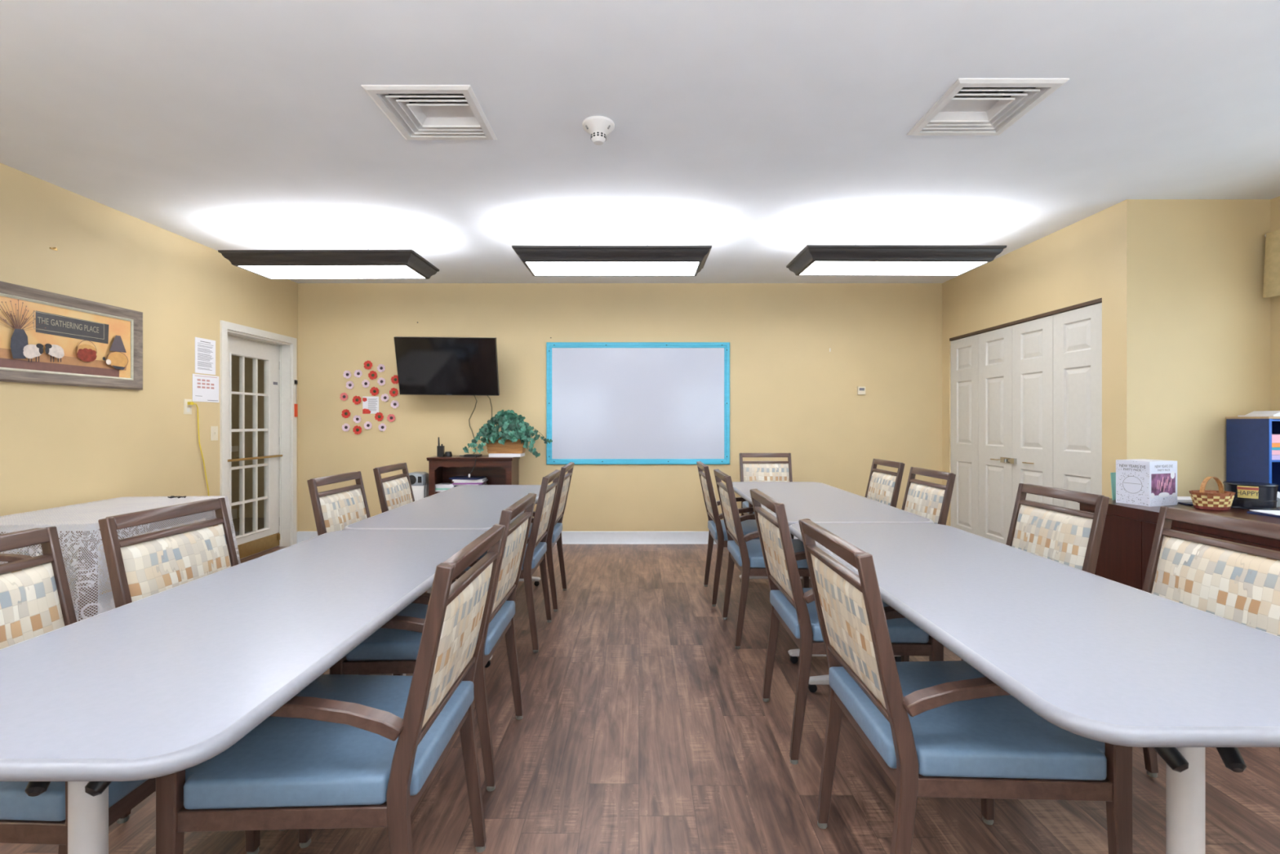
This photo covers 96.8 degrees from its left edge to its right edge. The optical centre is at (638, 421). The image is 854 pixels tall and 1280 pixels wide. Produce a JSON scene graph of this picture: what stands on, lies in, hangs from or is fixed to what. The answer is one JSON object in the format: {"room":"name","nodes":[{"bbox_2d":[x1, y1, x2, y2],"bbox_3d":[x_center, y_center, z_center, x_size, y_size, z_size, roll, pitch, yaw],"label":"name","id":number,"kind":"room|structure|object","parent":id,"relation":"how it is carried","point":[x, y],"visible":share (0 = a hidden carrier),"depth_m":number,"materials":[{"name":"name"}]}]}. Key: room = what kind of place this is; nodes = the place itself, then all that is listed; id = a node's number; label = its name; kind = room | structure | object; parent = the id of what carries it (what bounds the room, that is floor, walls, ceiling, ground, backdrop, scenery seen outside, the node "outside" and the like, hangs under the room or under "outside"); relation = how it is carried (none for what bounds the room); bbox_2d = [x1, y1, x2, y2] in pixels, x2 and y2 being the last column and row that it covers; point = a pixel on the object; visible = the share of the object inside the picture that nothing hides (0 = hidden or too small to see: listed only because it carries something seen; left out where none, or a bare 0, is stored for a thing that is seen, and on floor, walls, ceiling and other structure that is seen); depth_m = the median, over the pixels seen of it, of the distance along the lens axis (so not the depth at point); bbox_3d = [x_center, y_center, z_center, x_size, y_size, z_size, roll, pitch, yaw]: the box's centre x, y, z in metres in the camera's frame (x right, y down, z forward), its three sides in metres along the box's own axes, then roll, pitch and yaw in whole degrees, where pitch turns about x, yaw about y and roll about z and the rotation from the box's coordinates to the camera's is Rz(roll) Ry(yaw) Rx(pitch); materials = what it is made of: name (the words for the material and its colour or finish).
{"room":"activity room","nodes":[
{"label":"activity room","id":0,"kind":"room"},
{"bbox_2d":[0,162,297,599],"bbox_3d":[-3.545,-0.080,1.470,0.150,2.650,8.640,0,0,0],"label":"wall","id":1,"kind":"structure","parent":0,"point":[60,446],"depth_m":3.80,"materials":[{"name":"beige paint"}]},
{"bbox_2d":[0,280,142,390],"bbox_3d":[-3.454,-0.487,3.252,0.029,0.541,1.405,0,0,0],"label":"framed picture","id":2,"kind":"object","parent":1,"relation":"attached to","point":[46,337],"visible":1,"depth_m":3.44},
{"bbox_2d":[0,295,130,377],"bbox_3d":[-3.459,-0.487,3.252,0.020,0.397,1.261,0,0,0],"label":"print","id":3,"kind":"object","parent":2,"relation":"attached to","point":[38,336],"depth_m":3.41},
{"bbox_2d":[73,542,297,622],"bbox_3d":[-3.459,1.182,1.534,0.022,0.126,8.468,0,0,0],"label":"baseboard","id":4,"kind":"structure","parent":1,"relation":"attached to","point":[110,597],"depth_m":3.68,"materials":[{"name":"white wood"}]},
{"bbox_2d":[183,399,191,413],"bbox_3d":[-3.466,-0.113,4.372,0.008,0.116,0.072,0,0,0],"label":"wall outlet","id":5,"kind":"object","parent":1,"relation":"attached to","point":[187,408],"visible":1,"depth_m":4.36,"materials":[{"name":"beige plastic"}]},
{"bbox_2d":[186,401,208,495],"bbox_3d":[-3.439,0.546,4.475,0.046,1.394,0.226,0,0,0],"label":"extension cord","id":6,"kind":"object","parent":1,"relation":"hanging from","point":[188,402],"visible":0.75,"depth_m":4.47,"materials":[{"name":"yellow plastic"}]},
{"bbox_2d":[195,337,215,374],"bbox_3d":[-3.468,-0.520,4.553,0.002,0.280,0.216,0,0,0],"label":"printed notice","id":7,"kind":"object","parent":1,"relation":"attached to","point":[205,348],"visible":1,"depth_m":4.55,"materials":[{"name":"white paper"}]},
{"bbox_2d":[192,373,218,402],"bbox_3d":[-3.468,-0.263,4.560,0.002,0.216,0.280,0,0,0],"label":"notice","id":8,"kind":"object","parent":1,"relation":"attached to","point":[205,387],"visible":1,"depth_m":4.55,"materials":[{"name":"white paper"}]},
{"bbox_2d":[210,426,217,440],"bbox_3d":[-3.462,0.098,4.647,0.016,0.116,0.072,0,0,0],"label":"light switch","id":9,"kind":"object","parent":1,"relation":"attached to","point":[214,429],"visible":1,"depth_m":4.64,"materials":[{"name":"beige plastic"}]},
{"bbox_2d":[227,335,282,559],"bbox_3d":[-3.572,0.241,5.231,0.086,1.992,0.870,0,0,0],"label":"door","id":10,"kind":"structure","parent":1,"relation":"in","point":[255,541],"depth_m":5.32,"materials":[{"name":"white paint"}]},
{"bbox_2d":[219,320,297,546],"bbox_3d":[-3.536,0.204,5.228,0.168,2.082,1.029,0,0,0],"label":"trim","id":11,"kind":"structure","parent":1,"relation":"attached to","point":[287,345],"depth_m":5.66,"materials":[{"name":"white paint"}]},
{"bbox_2d":[231,355,264,517],"bbox_3d":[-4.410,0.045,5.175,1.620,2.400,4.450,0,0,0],"label":"glass pane","id":12,"kind":"structure","parent":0,"point":[235,359],"depth_m":7.35,"materials":[{"name":"glass"}]},
{"bbox_2d":[231,445,238,519],"bbox_3d":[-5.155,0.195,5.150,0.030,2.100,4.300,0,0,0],"label":"trim","id":13,"kind":"structure","parent":12,"relation":"attached to","point":[234,448],"depth_m":7.25,"materials":[{"name":"white paint"}]},
{"bbox_2d":[297,283,942,531],"bbox_3d":[0.185,-0.080,5.865,7.610,2.650,0.150,0,0,0],"label":"wall","id":14,"kind":"structure","parent":0,"point":[789,393],"depth_m":5.79,"materials":[{"name":"beige paint"}]},
{"bbox_2d":[362,396,378,413],"bbox_3d":[-2.727,-0.165,5.788,0.164,0.175,0.002,0,0,0],"label":"note","id":15,"kind":"object","parent":14,"relation":"attached to","point":[370,404],"visible":1,"depth_m":5.79,"materials":[{"name":"white paper"}]},
{"bbox_2d":[369,386,378,395],"bbox_3d":[-2.684,-0.305,5.782,0.090,0.094,0.016,0,0,0],"label":"poppy","id":16,"kind":"object","parent":14,"relation":"attached to","point":[374,391],"visible":1,"depth_m":5.78,"materials":[{"name":"red paper"}]},
{"bbox_2d":[393,336,499,395],"bbox_3d":[-1.845,-0.530,5.593,0.970,0.560,0.391,0,0,0],"label":"television","id":17,"kind":"object","parent":14,"relation":"attached to","point":[426,366],"visible":1,"depth_m":5.47,"materials":[{"name":"black plastic"}]},
{"bbox_2d":[297,531,797,543],"bbox_3d":[-0.190,1.182,5.779,6.560,0.126,0.022,0,0,0],"label":"baseboard","id":18,"kind":"structure","parent":14,"relation":"attached to","point":[567,537],"depth_m":5.78,"materials":[{"name":"white wood"}]},
{"bbox_2d":[546,342,729,464],"bbox_3d":[-0.005,-0.182,5.777,1.863,1.241,0.026,0,0,0],"label":"whiteboard","id":19,"kind":"object","parent":14,"relation":"attached to","point":[607,402],"visible":1,"depth_m":5.78,"materials":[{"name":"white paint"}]},
{"bbox_2d":[0,0,1279,283],"bbox_3d":[0.265,-1.425,1.545,7.770,0.040,8.790,0,0,0],"label":"ceiling","id":20,"kind":"structure","parent":0,"point":[757,132],"depth_m":2.63,"materials":[{"name":"paint"}]},
{"bbox_2d":[217,231,439,279],"bbox_3d":[-2.285,-1.262,4.285,1.381,0.285,0.536,0,0,1],"label":"pendant light","id":21,"kind":"object","parent":20,"relation":"hanging from","point":[302,264],"visible":1,"depth_m":4.13,"materials":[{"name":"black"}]},
{"bbox_2d":[239,265,424,278],"bbox_3d":[-2.285,-1.127,4.285,1.225,0.006,0.380,0,0,1],"label":"diffuser","id":22,"kind":"object","parent":21,"relation":"attached to","point":[266,271],"depth_m":4.27,"materials":[{"name":"white plastic"}]},
{"bbox_2d":[360,84,497,139],"bbox_3d":[-0.932,-1.554,2.603,0.455,0.322,0.455,0,0,0],"label":"ceiling vent","id":23,"kind":"object","parent":20,"relation":"in","point":[418,112],"visible":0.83,"depth_m":2.59,"materials":[{"name":"white metal"}]},
{"bbox_2d":[582,115,614,145],"bbox_3d":[-0.190,-1.359,2.690,0.152,0.092,0.152,0,0,0],"label":"smoke detector","id":24,"kind":"object","parent":20,"relation":"attached to","point":[598,127],"visible":1,"depth_m":2.65,"materials":[{"name":"white paint"}]},
{"bbox_2d":[511,227,711,275],"bbox_3d":[-0.185,-1.262,4.190,1.381,0.285,0.536,0,0,0],"label":"pendant light","id":25,"kind":"object","parent":20,"relation":"hanging from","point":[540,260],"visible":1,"depth_m":4.02,"materials":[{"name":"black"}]},
{"bbox_2d":[525,262,698,275],"bbox_3d":[-0.185,-1.127,4.190,1.225,0.006,0.380,0,0,0],"label":"diffuser","id":26,"kind":"object","parent":25,"relation":"attached to","point":[535,268],"depth_m":4.17,"materials":[{"name":"white plastic"}]},
{"bbox_2d":[786,226,1006,275],"bbox_3d":[1.845,-1.262,4.180,1.381,0.285,0.536,0,0,-1],"label":"pendant light","id":27,"kind":"object","parent":20,"relation":"hanging from","point":[855,260],"visible":1,"depth_m":4.03,"materials":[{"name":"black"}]},
{"bbox_2d":[800,261,986,275],"bbox_3d":[1.845,-1.127,4.180,1.225,0.006,0.380,0,0,-1],"label":"diffuser","id":28,"kind":"object","parent":27,"relation":"attached to","point":[811,268],"depth_m":4.17,"materials":[{"name":"white plastic"}]},
{"bbox_2d":[906,78,1069,135],"bbox_3d":[1.538,-1.554,2.557,0.455,0.322,0.455,0,0,0],"label":"ceiling vent","id":29,"kind":"object","parent":20,"relation":"in","point":[970,106],"visible":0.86,"depth_m":2.55,"materials":[{"name":"white metal"}]},
{"bbox_2d":[0,517,1279,853],"bbox_3d":[-0.610,1.270,2.275,9.520,0.051,10.250,0,0,0],"label":"floor","id":30,"kind":"structure","parent":0,"point":[643,728],"depth_m":2.03,"materials":[{"name":"wood"}]},
{"bbox_2d":[0,553,32,562],"bbox_3d":[-2.912,0.772,2.200,0.608,0.945,0.548,0,0,0],"label":"armchair","id":31,"kind":"object","parent":30,"relation":"on","point":[9,557],"visible":0.06,"depth_m":2.44,"materials":[{"name":"brown wood"}]},
{"bbox_2d":[0,497,227,621],"bbox_3d":[-3.070,0.877,3.300,0.660,0.735,1.040,0,0,-4],"label":"side table","id":32,"kind":"object","parent":30,"relation":"on","point":[167,500],"visible":0.19,"depth_m":2.97,"materials":[{"name":"white fabric"}]},
{"bbox_2d":[0,495,240,621],"bbox_3d":[-3.029,0.810,3.304,0.786,0.612,1.235,0,0,-4],"label":"lace tablecloth","id":33,"kind":"object","parent":32,"relation":"on","point":[37,551],"visible":0.19,"depth_m":2.84,"materials":[{"name":"white fabric"}]},
{"bbox_2d":[0,525,260,853],"bbox_3d":[-1.397,0.772,1.390,0.608,0.945,0.548,0,0,0],"label":"armchair","id":34,"kind":"object","parent":30,"relation":"on","point":[36,600],"visible":0.26,"depth_m":1.47,"materials":[{"name":"beige fabric"}]},
{"bbox_2d":[97,497,369,831],"bbox_3d":[-1.367,0.772,1.995,0.608,0.945,0.548,0,0,2],"label":"armchair","id":35,"kind":"object","parent":30,"relation":"on","point":[140,566],"visible":0.28,"depth_m":1.92,"materials":[{"name":"beige fabric"}]},
{"bbox_2d":[0,529,486,853],"bbox_3d":[-1.040,0.874,1.744,0.763,0.742,1.824,0,0,0],"label":"meeting table","id":36,"kind":"object","parent":30,"relation":"on","point":[165,682],"visible":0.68,"depth_m":1.19,"materials":[{"name":"white laminate"}]},
{"bbox_2d":[155,523,505,853],"bbox_3d":[-0.693,0.772,1.425,0.608,0.945,0.548,0,0,0],"label":"armchair","id":37,"kind":"object","parent":30,"relation":"on","point":[346,750],"visible":0.88,"depth_m":1.22,"materials":[{"name":"brown wood"}]},
{"bbox_2d":[306,471,455,584],"bbox_3d":[-1.407,0.772,3.175,0.608,0.945,0.548,0,0,2],"label":"armchair","id":38,"kind":"object","parent":30,"relation":"on","point":[335,509],"visible":0.27,"depth_m":3.10,"materials":[{"name":"beige fabric"}]},
{"bbox_2d":[373,462,414,512],"bbox_3d":[-1.412,0.772,3.905,0.608,0.945,0.548,0,0,-2],"label":"armchair","id":39,"kind":"object","parent":30,"relation":"on","point":[394,491],"visible":0.26,"depth_m":3.81,"materials":[{"name":"beige fabric"}]},
{"bbox_2d":[411,484,428,501],"bbox_3d":[-2.140,0.930,5.516,0.200,0.630,0.247,0,0,0],"label":"storage box","id":40,"kind":"object","parent":30,"relation":"on","point":[418,491],"visible":0.1,"depth_m":5.39,"materials":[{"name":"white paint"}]},
{"bbox_2d":[408,471,428,485],"bbox_3d":[-2.139,0.554,5.495,0.178,0.120,0.189,0,0,0],"label":"radio","id":41,"kind":"object","parent":40,"relation":"on","point":[417,478],"visible":0.78,"depth_m":5.41,"materials":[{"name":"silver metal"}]},
{"bbox_2d":[329,492,536,791],"bbox_3d":[-0.733,0.772,2.155,0.608,0.945,0.548,0,0,0],"label":"armchair","id":42,"kind":"object","parent":30,"relation":"on","point":[386,651],"visible":0.6,"depth_m":1.94,"materials":[{"name":"brown wood"}]},
{"bbox_2d":[343,484,549,667],"bbox_3d":[-1.040,0.874,3.588,0.763,0.742,1.854,0,0,0],"label":"meeting table","id":43,"kind":"object","parent":30,"relation":"on","point":[464,507],"visible":0.4,"depth_m":3.17,"materials":[{"name":"white laminate"}]},
{"bbox_2d":[426,455,519,496],"bbox_3d":[-1.610,0.795,5.585,0.814,0.900,0.360,0,0,0],"label":"bookcase","id":44,"kind":"object","parent":30,"relation":"on","point":[498,470],"visible":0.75,"depth_m":5.46,"materials":[{"name":"brown wood"}]},
{"bbox_2d":[436,436,444,456],"bbox_3d":[-1.935,0.249,5.559,0.060,0.190,0.038,0,0,0],"label":"radio","id":45,"kind":"object","parent":44,"relation":"on","point":[440,449],"visible":1,"depth_m":5.54,"materials":[{"name":"black plastic"}]},
{"bbox_2d":[485,437,525,453],"bbox_3d":[-1.300,0.236,5.600,0.386,0.154,0.181,0,0,0],"label":"basket","id":46,"kind":"object","parent":44,"relation":"on","point":[509,446],"depth_m":5.52,"materials":[{"name":"wicker"}]},
{"bbox_2d":[488,453,524,457],"bbox_3d":[-1.295,0.329,5.600,0.310,0.030,0.200,0,0,0],"label":"book","id":47,"kind":"object","parent":44,"relation":"on","point":[491,455],"visible":0.93,"depth_m":5.50,"materials":[{"name":"paper"}]},
{"bbox_2d":[462,409,552,457],"bbox_3d":[-1.258,0.119,5.577,0.849,0.470,0.321,0,0,-3],"label":"ivy","id":48,"kind":"object","parent":44,"relation":"on","point":[515,440],"visible":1,"depth_m":5.49,"materials":[{"name":"plant"}]},
{"bbox_3d":[-1.875,0.669,5.575,0.200,0.014,0.200,0,0,1],"label":"magazine","id":49,"kind":"object","parent":44,"relation":"on","visible":0},
{"bbox_2d":[435,488,450,489],"bbox_3d":[-1.875,0.653,5.575,0.200,0.014,0.200,0,0,2],"label":"magazine","id":50,"kind":"object","parent":49,"relation":"on","point":[435,488],"visible":0.29,"depth_m":5.48,"materials":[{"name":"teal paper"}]},
{"bbox_2d":[435,486,454,488],"bbox_3d":[-1.875,0.637,5.575,0.200,0.014,0.200,0,0,1],"label":"magazine","id":51,"kind":"object","parent":50,"relation":"on","point":[435,486],"visible":0.36,"depth_m":5.47,"materials":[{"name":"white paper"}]},
{"bbox_2d":[435,482,453,486],"bbox_3d":[-1.875,0.621,5.575,0.200,0.014,0.200,0,0,3],"label":"magazine","id":52,"kind":"object","parent":51,"relation":"on","point":[442,484],"visible":0.79,"depth_m":5.52,"materials":[{"name":"white paper"}]},
{"bbox_3d":[-1.645,0.670,5.575,0.280,0.012,0.210,0,0,-6],"label":"magazine","id":53,"kind":"object","parent":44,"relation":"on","visible":0},
{"bbox_3d":[-1.662,0.656,5.575,0.280,0.012,0.210,0,0,-6],"label":"magazine","id":54,"kind":"object","parent":53,"relation":"on","visible":0},
{"bbox_3d":[-1.673,0.643,5.575,0.280,0.010,0.210,0,0,0],"label":"magazine","id":55,"kind":"object","parent":54,"relation":"on","visible":0},
{"bbox_3d":[-1.655,0.629,5.575,0.280,0.014,0.210,0,0,5],"label":"magazine","id":56,"kind":"object","parent":55,"relation":"on","visible":0},
{"bbox_2d":[449,482,486,485],"bbox_3d":[-1.668,0.614,5.575,0.280,0.012,0.210,0,0,7],"label":"magazine","id":57,"kind":"object","parent":56,"relation":"on","point":[485,482],"visible":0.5,"depth_m":5.48,"materials":[{"name":"white paper"}]},
{"bbox_2d":[452,481,486,484],"bbox_3d":[-1.655,0.599,5.575,0.280,0.014,0.210,0,0,-2],"label":"magazine","id":58,"kind":"object","parent":57,"relation":"on","point":[484,482],"visible":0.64,"depth_m":5.47,"materials":[{"name":"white paper"}]},
{"bbox_2d":[453,479,488,482],"bbox_3d":[-1.641,0.584,5.575,0.280,0.012,0.210,0,0,-3],"label":"magazine","id":59,"kind":"object","parent":58,"relation":"on","point":[486,480],"visible":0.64,"depth_m":5.48,"materials":[{"name":"white paper"}]},
{"bbox_2d":[452,477,486,481],"bbox_3d":[-1.654,0.569,5.575,0.280,0.014,0.210,0,0,-2],"label":"magazine","id":60,"kind":"object","parent":59,"relation":"on","point":[484,478],"visible":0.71,"depth_m":5.47,"materials":[{"name":"white paper"}]},
{"bbox_2d":[448,475,485,479],"bbox_3d":[-1.677,0.553,5.575,0.280,0.014,0.210,0,0,8],"label":"magazine","id":61,"kind":"object","parent":60,"relation":"on","point":[472,477],"visible":1,"depth_m":5.49,"materials":[{"name":"blue paper"}]},
{"bbox_2d":[453,469,560,653],"bbox_3d":[-0.788,0.772,3.300,0.608,0.945,0.548,0,0,0],"label":"armchair","id":62,"kind":"object","parent":30,"relation":"on","point":[535,556],"visible":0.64,"depth_m":3.09,"materials":[{"name":"brown wood"}]},
{"bbox_2d":[528,462,574,611],"bbox_3d":[-0.778,0.772,3.960,0.608,0.945,0.548,0,0,0],"label":"armchair","id":63,"kind":"object","parent":30,"relation":"on","point":[554,533],"visible":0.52,"depth_m":3.77,"materials":[{"name":"brown wood"}]},
{"bbox_2d":[696,461,794,606],"bbox_3d":[0.740,0.772,4.060,0.608,0.945,0.548,0,0,0],"label":"armchair","id":64,"kind":"object","parent":30,"relation":"on","point":[717,529],"visible":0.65,"depth_m":3.85,"materials":[{"name":"brown wood"}]},
{"bbox_2d":[713,468,809,648],"bbox_3d":[0.776,0.772,3.350,0.608,0.945,0.548,0,0,0],"label":"armchair","id":65,"kind":"object","parent":30,"relation":"on","point":[745,552],"visible":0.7,"depth_m":3.14,"materials":[{"name":"brown wood"}]},
{"bbox_2d":[739,453,792,519],"bbox_3d":[1.200,0.772,5.112,0.548,0.945,0.608,0,0,0],"label":"armchair","id":66,"kind":"object","parent":30,"relation":"on","point":[750,471],"visible":0.35,"depth_m":5.34,"materials":[{"name":"beige fabric"}]},
{"bbox_2d":[732,481,933,663],"bbox_3d":[1.070,0.864,3.639,0.763,0.762,1.842,0,0,0],"label":"meeting table","id":67,"kind":"object","parent":30,"relation":"on","point":[818,502],"visible":0.49,"depth_m":3.28,"materials":[{"name":"white laminate"}]},
{"bbox_2d":[749,488,943,764],"bbox_3d":[0.800,0.772,2.305,0.608,0.945,0.548,0,0,0],"label":"armchair","id":68,"kind":"object","parent":30,"relation":"on","point":[793,605],"visible":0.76,"depth_m":2.07,"materials":[{"name":"brown wood"}]},
{"bbox_2d":[864,458,905,507],"bbox_3d":[1.617,0.772,4.340,0.608,0.945,0.548,0,0,0],"label":"armchair","id":69,"kind":"object","parent":30,"relation":"on","point":[883,486],"visible":0.38,"depth_m":4.25,"materials":[{"name":"brown wood"}]},
{"bbox_2d":[901,466,955,524],"bbox_3d":[1.522,0.772,3.510,0.608,0.945,0.548,0,0,0],"label":"armchair","id":70,"kind":"object","parent":30,"relation":"on","point":[931,500],"visible":0.31,"depth_m":3.43,"materials":[{"name":"beige fabric"}]},
{"bbox_2d":[798,518,1133,853],"bbox_3d":[0.798,0.772,1.520,0.608,0.945,0.548,0,0,0],"label":"armchair","id":71,"kind":"object","parent":30,"relation":"on","point":[936,729],"visible":0.84,"depth_m":1.31,"materials":[{"name":"brown wood"}]},
{"bbox_2d":[901,483,1109,662],"bbox_3d":[1.582,0.772,2.515,0.608,0.945,0.548,0,0,-2],"label":"armchair","id":72,"kind":"object","parent":30,"relation":"on","point":[1071,537],"visible":0.32,"depth_m":2.45,"materials":[{"name":"beige fabric"}]},
{"bbox_2d":[788,523,1279,853],"bbox_3d":[1.070,0.864,1.798,0.763,0.762,1.828,0,0,0],"label":"meeting table","id":73,"kind":"object","parent":30,"relation":"on","point":[1097,658],"visible":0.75,"depth_m":1.22,"materials":[{"name":"white laminate"}]},
{"bbox_2d":[1077,497,1279,590],"bbox_3d":[3.365,0.865,2.912,1.209,0.760,1.347,0,0,0],"label":"desk","id":74,"kind":"object","parent":30,"relation":"on","point":[1129,530],"visible":0.15,"depth_m":3.17,"materials":[{"name":"brown wood"}]},
{"bbox_2d":[1110,471,1115,499],"bbox_3d":[2.949,0.400,3.510,0.072,0.174,0.004,0,0,0],"label":"card","id":75,"kind":"object","parent":74,"relation":"on","point":[1113,475],"visible":0.43,"depth_m":3.51,"materials":[{"name":"teal paper"}]},
{"bbox_2d":[1115,458,1177,506],"bbox_3d":[2.985,0.357,3.344,0.231,0.255,0.178,0,0,-17],"label":"box","id":76,"kind":"object","parent":74,"relation":"on","point":[1139,482],"visible":1,"depth_m":3.28,"materials":[{"name":"white cardboard"}]},
{"bbox_2d":[1116,463,1149,503],"bbox_3d":[2.875,0.356,3.311,0.002,0.249,0.172,0,0,-17],"label":"print","id":77,"kind":"object","parent":76,"relation":"attached to","point":[1139,464],"depth_m":3.31},
{"bbox_2d":[1151,464,1177,503],"bbox_3d":[3.010,0.364,3.260,0.221,0.228,0.002,0,0,-17],"label":"print","id":78,"kind":"object","parent":76,"relation":"attached to","point":[1163,477],"depth_m":3.26,"materials":[{"name":"purple paper"}]},
{"bbox_2d":[1177,496,1192,502],"bbox_3d":[3.300,0.475,3.455,0.240,0.018,0.150,0,0,0],"label":"paper stack","id":79,"kind":"object","parent":74,"relation":"on","point":[1180,499],"visible":0.29,"depth_m":3.40,"materials":[{"name":"white paper"}]},
{"bbox_2d":[1188,476,1235,510],"bbox_3d":[3.175,0.395,3.150,0.226,0.178,0.156,0,0,-10],"label":"wicker basket","id":80,"kind":"object","parent":74,"relation":"on","point":[1220,500],"visible":1,"depth_m":3.11,"materials":[{"name":"brown wicker"}]},
{"bbox_2d":[1222,481,1279,510],"bbox_3d":[3.430,0.416,3.190,0.228,0.137,0.228,0,0,0],"label":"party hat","id":81,"kind":"object","parent":74,"relation":"on","point":[1248,495],"visible":0.87,"depth_m":3.12,"materials":[{"name":"black plastic"}]},
{"bbox_2d":[1225,416,1279,492],"bbox_3d":[3.837,0.228,3.457,0.285,0.512,0.246,0,0,0],"label":"desk organizer","id":82,"kind":"object","parent":74,"relation":"on","point":[1248,438],"visible":0.69,"depth_m":3.45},
{"bbox_2d":[1237,410,1279,416],"bbox_3d":[3.850,-0.046,3.450,0.220,0.035,0.200,0,0,0],"label":"loose papers","id":83,"kind":"object","parent":82,"relation":"on","point":[1256,413],"visible":0.9,"depth_m":3.44,"materials":[{"name":"white paper"}]},
{"bbox_2d":[1271,454,1279,459],"bbox_3d":[3.833,0.212,3.453,0.223,0.029,0.215,0,0,0],"label":"paper ream","id":84,"kind":"object","parent":82,"relation":"on","point":[1273,456],"visible":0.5,"depth_m":3.35,"materials":[{"name":"purple paper"}]},
{"bbox_2d":[1271,449,1279,454],"bbox_3d":[3.833,0.183,3.453,0.223,0.027,0.215,0,0,0],"label":"paper ream","id":85,"kind":"object","parent":84,"relation":"on","point":[1273,451],"visible":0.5,"depth_m":3.35,"materials":[{"name":"pink paper"}]},
{"bbox_2d":[1271,447,1279,449],"bbox_3d":[3.833,0.161,3.453,0.223,0.015,0.215,0,0,0],"label":"paper ream","id":86,"kind":"object","parent":85,"relation":"on","point":[1273,448],"visible":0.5,"depth_m":3.35,"materials":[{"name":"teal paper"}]},
{"bbox_2d":[1271,442,1279,447],"bbox_3d":[3.833,0.140,3.453,0.223,0.025,0.215,0,0,0],"label":"paper ream","id":87,"kind":"object","parent":86,"relation":"on","point":[1273,444],"visible":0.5,"depth_m":3.35,"materials":[{"name":"orange paper"}]},
{"bbox_2d":[1271,433,1279,442],"bbox_3d":[3.833,0.102,3.453,0.223,0.049,0.215,0,0,0],"label":"paper ream","id":88,"kind":"object","parent":87,"relation":"on","point":[1275,437],"visible":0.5,"depth_m":3.35,"materials":[{"name":"pink paper"}]},
{"bbox_2d":[1247,511,1279,517],"bbox_3d":[3.420,0.479,2.900,0.400,0.010,0.240,0,0,-6],"label":"folder","id":89,"kind":"object","parent":74,"relation":"on","point":[1248,512],"visible":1,"depth_m":2.94,"materials":[{"name":"blue plastic"}]},
{"bbox_2d":[1249,509,1279,515],"bbox_3d":[3.360,0.472,2.920,0.260,0.004,0.160,0,0,11],"label":"paper stack","id":90,"kind":"object","parent":89,"relation":"on","point":[1270,512],"visible":1,"depth_m":2.96,"materials":[{"name":"white paper"}]},
{"bbox_2d":[1132,506,1279,777],"bbox_3d":[1.572,0.772,1.770,0.608,0.945,0.548,0,0,0],"label":"armchair","id":91,"kind":"object","parent":30,"relation":"on","point":[1237,582],"visible":0.25,"depth_m":1.77,"materials":[{"name":"beige fabric"}]},
{"bbox_2d":[942,208,1106,526],"bbox_3d":[3.165,-0.080,4.770,0.150,2.650,2.040,0,0,0],"label":"wall","id":92,"kind":"structure","parent":0,"point":[1066,267],"depth_m":4.48,"materials":[{"name":"beige paint"}]},
{"bbox_2d":[951,333,978,535],"bbox_3d":[3.117,0.217,5.423,0.030,2.025,0.463,0,0,0],"label":"door","id":93,"kind":"structure","parent":92,"relation":"in","point":[964,351],"depth_m":5.41,"materials":[{"name":"white paint"}]},
{"bbox_2d":[978,325,1012,544],"bbox_3d":[3.104,0.217,4.957,0.056,2.025,0.463,0,0,0],"label":"door","id":94,"kind":"structure","parent":92,"relation":"in","point":[995,347],"depth_m":4.95,"materials":[{"name":"white paint"}]},
{"bbox_2d":[1000,457,1017,463],"bbox_3d":[3.085,0.328,4.764,0.034,0.045,0.200,0,0,0],"label":"door handle","id":95,"kind":"object","parent":94,"relation":"attached to","point":[1004,460],"visible":1,"depth_m":4.75,"materials":[{"name":"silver metal"}]},
{"bbox_2d":[949,297,1102,341],"bbox_3d":[3.115,-0.812,4.724,0.050,0.025,1.863,0,0,0],"label":"trim","id":96,"kind":"structure","parent":92,"relation":"attached to","point":[1100,300],"depth_m":4.46,"materials":[{"name":"white wood"}]},
{"bbox_2d":[1012,315,1053,514],"bbox_3d":[3.104,0.217,4.492,0.056,2.025,0.463,0,0,0],"label":"door","id":97,"kind":"structure","parent":92,"relation":"in","point":[1032,340],"depth_m":4.48,"materials":[{"name":"white paint"}]},
{"bbox_2d":[1053,302,1102,510],"bbox_3d":[3.117,0.217,4.026,0.030,2.025,0.463,0,0,0],"label":"door","id":98,"kind":"structure","parent":92,"relation":"in","point":[1077,333],"depth_m":4.02,"materials":[{"name":"white paint"}]},
{"bbox_2d":[1106,199,1270,497],"bbox_3d":[3.620,-0.080,3.675,1.060,2.650,0.150,0,0,0],"label":"wall","id":99,"kind":"structure","parent":0,"point":[1188,313],"depth_m":3.60,"materials":[{"name":"beige paint"}]},
{"bbox_2d":[1270,195,1279,410],"bbox_3d":[4.075,-0.080,0.450,0.150,2.650,6.300,0,0,0],"label":"wall","id":100,"kind":"structure","parent":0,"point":[1274,202],"depth_m":3.57,"materials":[{"name":"beige paint"}]},
{"bbox_2d":[1262,229,1279,297],"bbox_3d":[3.946,-0.970,2.310,0.107,0.410,2.520,0,0,0],"label":"window valance","id":101,"kind":"object","parent":100,"relation":"attached to","point":[1271,287],"visible":1,"depth_m":3.51,"materials":[{"name":"beige fabric"}]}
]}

